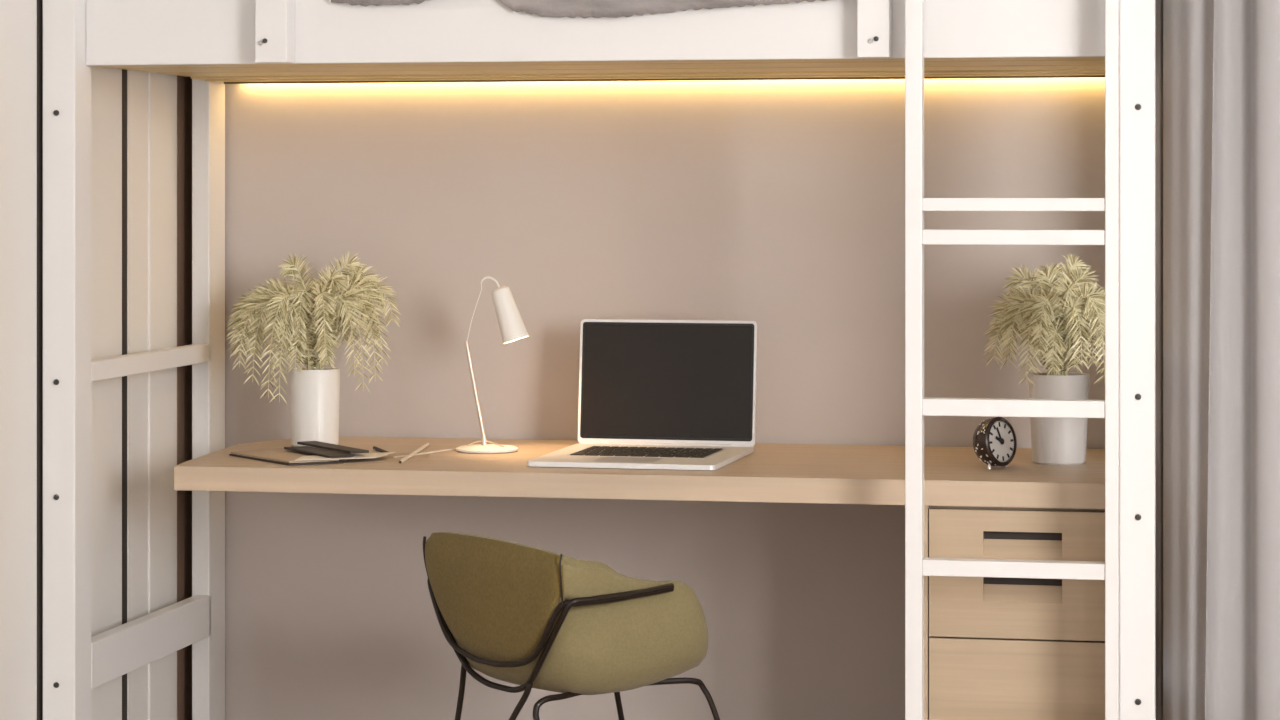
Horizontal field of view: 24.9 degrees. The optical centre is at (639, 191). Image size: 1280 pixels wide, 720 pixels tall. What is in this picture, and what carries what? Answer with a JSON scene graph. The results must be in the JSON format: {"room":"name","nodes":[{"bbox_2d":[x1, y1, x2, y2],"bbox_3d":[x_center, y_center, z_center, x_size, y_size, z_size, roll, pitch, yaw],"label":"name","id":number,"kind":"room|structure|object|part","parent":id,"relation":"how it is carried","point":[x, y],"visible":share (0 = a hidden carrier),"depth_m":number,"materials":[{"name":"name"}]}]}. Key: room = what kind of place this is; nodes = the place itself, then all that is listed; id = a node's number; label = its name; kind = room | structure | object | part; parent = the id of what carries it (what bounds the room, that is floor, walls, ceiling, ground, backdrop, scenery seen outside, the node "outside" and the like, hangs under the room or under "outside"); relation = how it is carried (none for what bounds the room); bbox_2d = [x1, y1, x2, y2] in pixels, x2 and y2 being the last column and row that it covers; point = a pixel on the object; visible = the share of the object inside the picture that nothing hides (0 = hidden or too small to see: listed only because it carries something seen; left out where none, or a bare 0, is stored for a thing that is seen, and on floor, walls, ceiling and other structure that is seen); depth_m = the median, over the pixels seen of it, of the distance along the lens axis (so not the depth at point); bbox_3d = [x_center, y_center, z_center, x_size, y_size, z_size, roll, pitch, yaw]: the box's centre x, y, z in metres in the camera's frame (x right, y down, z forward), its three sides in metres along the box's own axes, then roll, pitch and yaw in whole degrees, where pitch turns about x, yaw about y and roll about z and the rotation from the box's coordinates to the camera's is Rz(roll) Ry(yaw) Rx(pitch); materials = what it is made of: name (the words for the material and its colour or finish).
{"room":"bedroom","nodes":[
{"label":"bedroom","id":0,"kind":"room"},
{"bbox_2d":[0,0,121,719],"bbox_3d":[-1.762,-0.050,3.147,0.150,2.700,7.115,0,0,11],"label":"wall","id":1,"kind":"structure","parent":0,"point":[18,18],"depth_m":5.70,"materials":[{"name":"white paint"}]},
{"bbox_2d":[37,0,42,719],"bbox_3d":[-1.185,-0.050,5.747,0.006,2.700,0.051,0,0,11],"label":"trim","id":2,"kind":"structure","parent":1,"relation":"attached to","point":[39,2],"depth_m":5.72,"materials":[{"name":"grey"}]},
{"bbox_2d":[122,69,126,719],"bbox_3d":[-1.101,-0.050,6.188,0.004,2.700,0.027,0,0,11],"label":"trim","id":3,"kind":"structure","parent":1,"relation":"attached to","point":[124,72],"depth_m":6.19,"materials":[{"name":"grey"}]},
{"bbox_2d":[127,70,176,719],"bbox_3d":[-1.066,-0.050,6.348,0.011,2.700,0.300,0,0,11],"label":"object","id":4,"kind":"structure","parent":1,"relation":"attached to","point":[151,97],"depth_m":6.33,"materials":[{"name":"white wood"}]},
{"bbox_2d":[177,75,191,719],"bbox_3d":[-1.027,-0.050,6.560,0.008,2.700,0.132,0,0,11],"label":"trim","id":5,"kind":"structure","parent":1,"relation":"attached to","point":[184,83],"depth_m":6.53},
{"bbox_2d":[225,0,1162,719],"bbox_3d":[1.157,-0.050,6.277,4.700,2.700,0.135,0,0,11],"label":"wall","id":6,"kind":"structure","parent":0,"point":[778,205],"depth_m":6.44,"materials":[{"name":"beige paint"}]},
{"bbox_3d":[0.485,1.330,2.784,4.800,0.060,7.250,0,0,11],"label":"floor","id":7,"kind":"structure","parent":0,"visible":0},
{"bbox_2d":[423,532,719,719],"bbox_3d":[-0.144,0.977,5.561,0.657,0.651,0.518,0,0,-33],"label":"tub chair","id":8,"kind":"object","parent":7,"relation":"on","point":[526,616],"visible":1,"depth_m":5.41,"materials":[{"name":"green fabric"}]},
{"bbox_3d":[-0.361,1.087,5.618,0.021,0.429,0.125,0,0,-36],"label":"leg","id":9,"kind":"part","parent":8,"relation":"part of","materials":[{"name":"brown metal"}]},
{"bbox_3d":[-0.252,1.106,5.304,0.014,0.391,0.219,0,0,28],"label":"leg","id":10,"kind":"part","parent":8,"relation":"part of","materials":[{"name":"brown metal"}]},
{"bbox_3d":[-0.192,0.765,5.540,0.273,0.234,0.488,0,0,-36],"label":"backrest","id":11,"kind":"part","parent":8,"relation":"part of","materials":[{"name":"green fabric"}]},
{"bbox_3d":[-0.185,0.815,5.544,0.270,0.153,0.493,0,0,-36],"label":"frame rail","id":12,"kind":"part","parent":8,"relation":"part of","materials":[{"name":"brown metal"}]},
{"bbox_3d":[-0.180,1.115,5.324,0.031,0.374,0.310,0,0,31],"label":"leg","id":13,"kind":"part","parent":8,"relation":"part of","materials":[{"name":"brown metal"}]},
{"bbox_3d":[-0.178,0.838,5.549,0.249,0.211,0.499,0,0,-36],"label":"frame rail","id":14,"kind":"part","parent":8,"relation":"part of","materials":[{"name":"brown metal"}]},
{"bbox_3d":[-0.121,0.842,5.591,0.403,0.216,0.442,0,0,-36],"label":"seat","id":15,"kind":"part","parent":8,"relation":"part of","materials":[{"name":"green fabric"}]},
{"bbox_3d":[-0.071,1.112,5.818,0.040,0.380,0.270,0,0,40],"label":"leg","id":16,"kind":"part","parent":8,"relation":"part of","materials":[{"name":"brown metal"}]},
{"bbox_3d":[0.116,1.114,5.544,0.263,0.376,0.025,0,0,-12],"label":"leg","id":17,"kind":"part","parent":8,"relation":"part of","materials":[{"name":"brown metal"}]},
{"bbox_2d":[43,0,1160,719],"bbox_3d":[-0.033,0.225,5.967,2.164,2.150,0.917,0,0,11],"label":"bed","id":18,"kind":"object","parent":7,"relation":"on","point":[216,43],"visible":1,"depth_m":5.71,"materials":[{"name":"white paint"}]},
{"bbox_3d":[-1.139,0.225,5.763,0.069,2.150,0.089,0,0,11],"label":"post","id":19,"kind":"part","parent":18,"relation":"part of","materials":[{"name":"white paint"}]},
{"bbox_3d":[-1.045,0.949,6.153,0.032,0.093,0.710,0,0,11],"label":"rail","id":20,"kind":"part","parent":18,"relation":"part of","materials":[{"name":"white paint"}]},
{"bbox_3d":[-1.045,0.360,6.153,0.032,0.040,0.710,0,0,11],"label":"rail","id":21,"kind":"part","parent":18,"relation":"part of","materials":[{"name":"white paint"}]},
{"bbox_3d":[-0.974,0.225,6.547,0.042,2.150,0.110,0,0,11],"label":"post","id":22,"kind":"part","parent":18,"relation":"part of","materials":[{"name":"white paint"}]},
{"bbox_2d":[331,0,827,17],"bbox_3d":[-0.068,-0.462,5.656,1.050,0.258,0.218,0,0,11],"label":"throw blanket","id":23,"kind":"object","parent":18,"relation":"hanging from","point":[543,8],"visible":1,"depth_m":5.55,"materials":[{"name":"fabric"}]},
{"bbox_3d":[-0.104,-0.406,5.584,2.029,0.308,0.018,0,0,11],"label":"guard panel","id":24,"kind":"part","parent":18,"relation":"part of","materials":[{"name":"white paint"}]},
{"bbox_2d":[174,436,1104,508],"bbox_3d":[0.034,0.576,6.032,1.912,0.048,0.750,0,0,11],"label":"desktop","id":25,"kind":"object","parent":18,"relation":"attached to","point":[776,473],"visible":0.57,"depth_m":5.73,"materials":[{"name":"brown wood"}]},
{"bbox_2d":[229,448,338,464],"bbox_3d":[-0.745,0.547,6.002,0.143,0.009,0.316,0,0,-27],"label":"magazine","id":26,"kind":"object","parent":25,"relation":"on","point":[283,456],"visible":0.84,"depth_m":5.98,"materials":[{"name":"brown paper"}]},
{"bbox_2d":[295,452,394,460],"bbox_3d":[-0.597,0.541,5.932,0.252,0.001,0.098,0,0,-28],"label":"paper sheet","id":27,"kind":"object","parent":26,"relation":"on","point":[361,455],"visible":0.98,"depth_m":5.91,"materials":[{"name":"beige paper"}]},
{"bbox_2d":[284,446,353,457],"bbox_3d":[-0.664,0.538,6.003,0.055,0.004,0.236,0,0,-30],"label":"notebook","id":28,"kind":"object","parent":27,"relation":"on","point":[304,449],"visible":1,"depth_m":5.99,"materials":[{"name":"black paper"}]},
{"bbox_2d":[297,441,368,453],"bbox_3d":[-0.641,0.532,6.046,0.042,0.005,0.267,0,0,-31],"label":"notebook","id":29,"kind":"object","parent":28,"relation":"on","point":[317,444],"visible":1,"depth_m":6.03,"materials":[{"name":"black paper"}]},
{"bbox_2d":[225,251,399,447],"bbox_3d":[-0.710,0.339,6.293,0.384,0.426,0.175,0,0,-4],"label":"potted plant","id":30,"kind":"object","parent":25,"relation":"on","point":[312,323],"visible":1,"depth_m":6.26,"materials":[{"name":"plant"}]},
{"bbox_3d":[-0.707,0.468,6.307,0.109,0.168,0.109,0,0,0],"label":"pot","id":31,"kind":"part","parent":30,"relation":"part of","materials":[{"name":"white ceramic"}]},
{"bbox_2d":[373,446,389,454],"bbox_3d":[-0.546,0.548,6.144,0.007,0.006,0.159,0,0,-17],"label":"pencil","id":32,"kind":"object","parent":25,"relation":"on","point":[374,447],"visible":0.62,"depth_m":6.16,"materials":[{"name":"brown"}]},
{"bbox_2d":[344,451,429,463],"bbox_3d":[-0.521,0.551,6.016,0.284,0.001,0.140,0,0,-35],"label":"paper sheet","id":33,"kind":"object","parent":25,"relation":"on","point":[390,457],"visible":0.76,"depth_m":5.99,"materials":[{"name":"beige paper"}]},
{"bbox_2d":[399,443,429,463],"bbox_3d":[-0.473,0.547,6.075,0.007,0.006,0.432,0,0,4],"label":"pencil","id":34,"kind":"object","parent":25,"relation":"on","point":[410,455],"visible":1,"depth_m":6.05,"materials":[{"name":"beige wood"}]},
{"bbox_2d":[394,276,528,457],"bbox_3d":[-0.398,0.366,6.135,0.318,0.372,0.133,0,0,-27],"label":"desk lamp","id":35,"kind":"object","parent":25,"relation":"on","point":[512,327],"visible":1,"depth_m":6.15,"materials":[{"name":"white metal"}]},
{"bbox_3d":[-0.448,0.549,6.103,0.032,0.005,0.228,0,0,39],"label":"cord","id":36,"kind":"part","parent":35,"relation":"part of","materials":[{"name":"beige plastic"}]},
{"bbox_3d":[-0.351,0.421,6.178,0.046,0.207,0.008,0,0,11],"label":"stem","id":37,"kind":"part","parent":35,"relation":"part of","materials":[{"name":"beige metal"}]},
{"bbox_3d":[-0.276,0.261,6.163,0.080,0.124,0.057,0,0,11],"label":"lamp shade","id":38,"kind":"part","parent":35,"relation":"part of","materials":[{"name":"white metal"}]},
{"bbox_2d":[527,319,756,469],"bbox_3d":[0.010,0.412,6.001,0.387,0.276,0.460,0,0,13],"label":"laptop","id":39,"kind":"object","parent":25,"relation":"on","point":[654,394],"visible":1,"depth_m":6.20,"materials":[{"name":"silver metal"}]},
{"bbox_3d":[0.058,0.408,6.208,0.387,0.267,0.034,0,0,13],"label":"lid","id":40,"kind":"part","parent":39,"relation":"part of","materials":[{"name":"silver metal"}]},
{"bbox_2d":[973,417,1016,468],"bbox_3d":[0.706,0.501,5.807,0.062,0.103,0.100,0,0,43],"label":"alarm clock","id":41,"kind":"object","parent":25,"relation":"on","point":[994,439],"visible":1,"depth_m":5.78,"materials":[{"name":"black metal"}]},
{"bbox_2d":[984,253,1104,464],"bbox_3d":[0.845,0.338,5.896,0.295,0.428,0.183,0,0,6],"label":"potted plant","id":42,"kind":"object","parent":25,"relation":"on","point":[1054,441],"visible":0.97,"depth_m":5.86,"materials":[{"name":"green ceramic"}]},
{"bbox_3d":[0.853,0.461,5.905,0.124,0.182,0.124,0,0,0],"label":"pot","id":43,"kind":"part","parent":42,"relation":"part of","materials":[{"name":"grey ceramic"}]},
{"bbox_3d":[0.919,0.225,5.360,0.066,2.150,0.075,0,0,11],"label":"post","id":44,"kind":"part","parent":18,"relation":"part of","materials":[{"name":"white paint"}]},
{"bbox_3d":[1.077,0.225,6.178,0.066,2.150,0.060,0,0,11],"label":"post","id":45,"kind":"part","parent":18,"relation":"part of","materials":[{"name":"white paint"}]},
{"bbox_2d":[905,0,1118,719],"bbox_3d":[0.684,0.275,5.340,0.389,2.050,0.047,0,0,11],"label":"ladder","id":46,"kind":"object","parent":7,"relation":"on","point":[917,406],"visible":1,"depth_m":5.33,"materials":[{"name":"white paint"}]},
{"bbox_2d":[924,506,1104,719],"bbox_3d":[0.786,0.951,5.883,0.386,0.699,0.730,0,0,11],"label":"base cabinet","id":47,"kind":"object","parent":7,"relation":"on","point":[995,648],"visible":0.67,"depth_m":5.53,"materials":[{"name":"brown wood"}]},
{"bbox_3d":[0.730,1.017,5.532,0.356,0.326,0.020,0,0,11],"label":"drawer","id":48,"kind":"part","parent":47,"relation":"part of","materials":[{"name":"brown wood"}]},
{"bbox_3d":[0.730,0.789,5.532,0.356,0.123,0.020,0,0,11],"label":"drawer","id":49,"kind":"part","parent":47,"relation":"part of","materials":[{"name":"brown wood"}]},
{"bbox_3d":[0.730,0.666,5.532,0.356,0.117,0.020,0,0,11],"label":"drawer","id":50,"kind":"part","parent":47,"relation":"part of","materials":[{"name":"brown wood"}]},
{"bbox_3d":[0.731,0.769,5.536,0.149,0.037,0.026,0,0,11],"label":"finger pull","id":51,"kind":"part","parent":47,"relation":"part of","materials":[{"name":"brown wood"}]},
{"bbox_3d":[0.731,0.682,5.536,0.149,0.034,0.026,0,0,11],"label":"finger pull","id":52,"kind":"part","parent":47,"relation":"part of","materials":[{"name":"brown wood"}]},
{"bbox_3d":[0.485,-1.440,2.784,4.800,0.080,7.250,0,0,11],"label":"ceiling","id":53,"kind":"structure","parent":0,"visible":0},
{"bbox_3d":[1.702,-1.335,5.538,1.450,0.130,0.040,0,0,11],"label":"rail","id":54,"kind":"object","parent":53,"relation":"attached to","visible":0},
{"bbox_2d":[1163,0,1279,719],"bbox_3d":[1.689,0.005,5.533,1.370,2.530,0.131,0,0,14],"label":"curtain","id":55,"kind":"object","parent":54,"relation":"hanging from","point":[1221,58],"visible":1,"depth_m":5.66,"materials":[{"name":"grey fabric"}]}
]}

